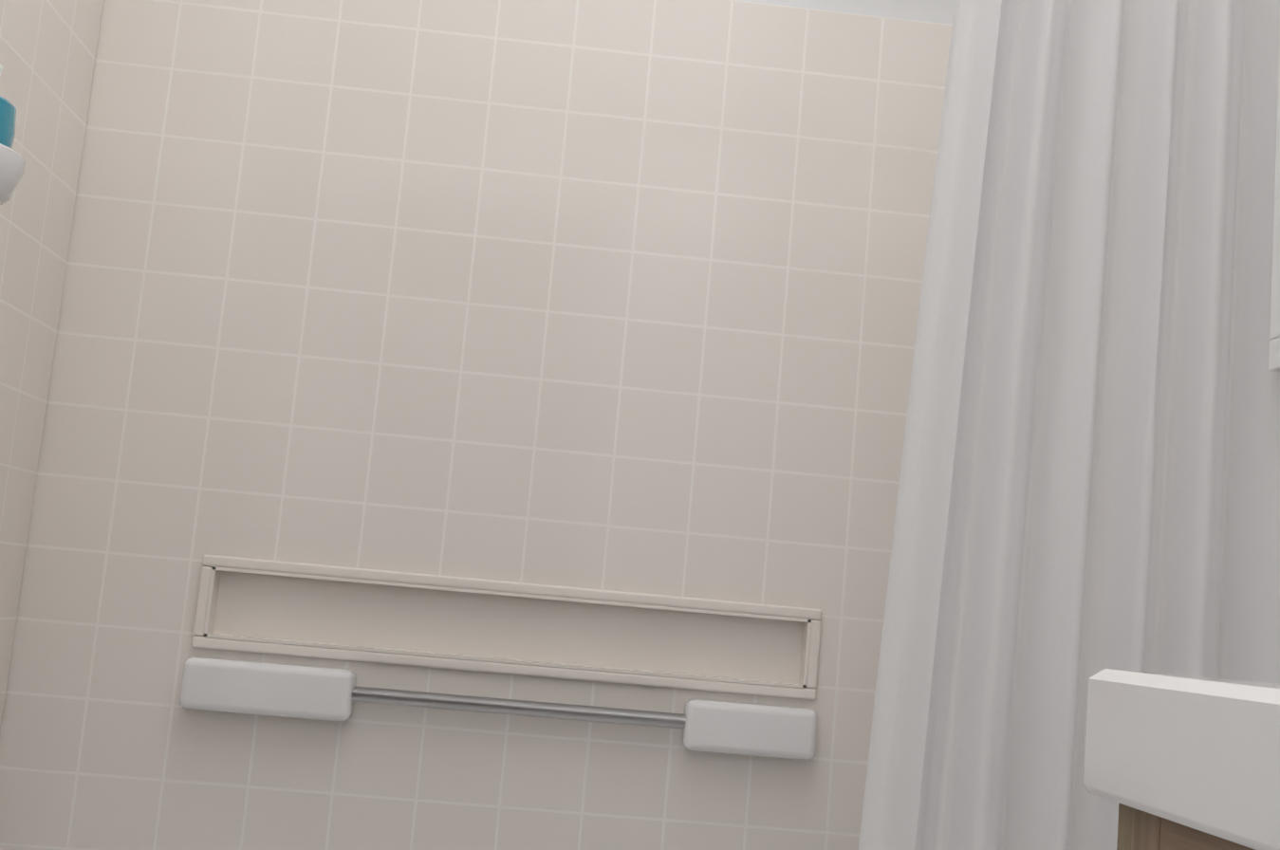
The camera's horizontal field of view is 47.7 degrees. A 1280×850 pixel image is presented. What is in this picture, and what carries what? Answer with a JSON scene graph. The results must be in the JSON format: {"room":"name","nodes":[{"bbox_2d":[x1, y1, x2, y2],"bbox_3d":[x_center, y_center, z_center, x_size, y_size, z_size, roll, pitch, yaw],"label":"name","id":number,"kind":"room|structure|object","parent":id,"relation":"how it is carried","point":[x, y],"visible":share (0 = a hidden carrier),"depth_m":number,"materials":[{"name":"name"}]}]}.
{"room":"bathroom","nodes":[
{"label":"bathroom","id":0,"kind":"room"},
{"bbox_2d":[739,0,955,24],"bbox_3d":[-0.045,-0.982,2.227,1.410,0.665,0.050,5,-7,-3],"label":"ceiling","id":1,"kind":"structure","parent":0,"point":[940,11],"depth_m":2.19,"materials":[{"name":"white paint"}]},
{"bbox_3d":[-0.128,0.963,0.507,1.710,0.100,3.270,5,-7,-3],"label":"floor","id":2,"kind":"structure","parent":0,"visible":0},
{"bbox_2d":[1082,668,1279,849],"bbox_3d":[0.390,0.394,0.195,0.522,1.034,0.612,5,-7,-3],"label":"bathroom vanity","id":3,"kind":"object","parent":2,"relation":"on","point":[1174,762],"visible":1,"depth_m":0.44,"materials":[{"name":"brown wood"}]},
{"bbox_3d":[-0.778,-0.360,0.623,0.120,2.430,3.270,5,-7,-3],"label":"wall","id":4,"kind":"structure","parent":0,"visible":0},
{"bbox_2d":[0,143,25,204],"bbox_3d":[-0.717,-0.253,1.528,0.118,0.084,0.160,5,-7,-3],"label":"shelf","id":5,"kind":"object","parent":4,"relation":"attached to","point":[12,162],"visible":1,"depth_m":1.52,"materials":[{"name":"white ceramic"}]},
{"bbox_2d":[0,63,16,148],"bbox_3d":[-0.708,-0.346,1.540,0.088,0.122,0.088,5,-7,-3],"label":"jar","id":6,"kind":"object","parent":5,"relation":"on","point":[8,115],"visible":0.81,"depth_m":1.53,"materials":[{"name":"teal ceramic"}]},
{"bbox_2d":[0,0,103,731],"bbox_3d":[-0.806,-0.047,1.637,0.006,1.465,0.767,5,-7,-3],"label":"wall tile","id":7,"kind":"structure","parent":4,"relation":"attached to","point":[47,52],"depth_m":1.93,"materials":[{"name":"beige tile"}]},
{"bbox_2d":[857,0,1279,849],"bbox_3d":[-0.087,0.060,1.255,1.406,1.822,0.134,5,-7,-3],"label":"shower curtain","id":8,"kind":"object","parent":4,"relation":"attached to","point":[1089,480],"visible":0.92,"depth_m":1.32,"materials":[{"name":"white fabric"}]},
{"bbox_3d":[0.714,-0.167,1.101,0.120,2.430,2.490,5,-7,-3],"label":"wall","id":9,"kind":"structure","parent":0,"visible":0},
{"bbox_2d":[1268,37,1279,372],"bbox_3d":[0.637,-0.371,1.039,0.076,0.595,0.560,5,-7,-3],"label":"upper cabinet","id":10,"kind":"object","parent":9,"relation":"attached to","point":[1274,352],"visible":0.9,"depth_m":1.28,"materials":[{"name":"white"}]},
{"bbox_3d":[-0.128,-0.099,2.198,1.650,2.430,0.120,5,-7,-3],"label":"wall","id":11,"kind":"structure","parent":0,"visible":0},
{"bbox_2d":[0,0,952,849],"bbox_3d":[-0.138,0.070,2.088,1.410,1.465,0.055,5,-7,-3],"label":"wall tile","id":12,"kind":"structure","parent":11,"relation":"attached to","point":[611,294],"depth_m":2.07,"materials":[{"name":"beige tile"}]},
{"bbox_2d":[179,554,821,760],"bbox_3d":[-0.183,0.325,2.030,0.871,0.209,0.102,5,-7,-3],"label":"shelf niche","id":13,"kind":"object","parent":12,"relation":"attached to","point":[323,611],"visible":1,"depth_m":2.03,"materials":[{"name":"white ceramic"}]}
]}

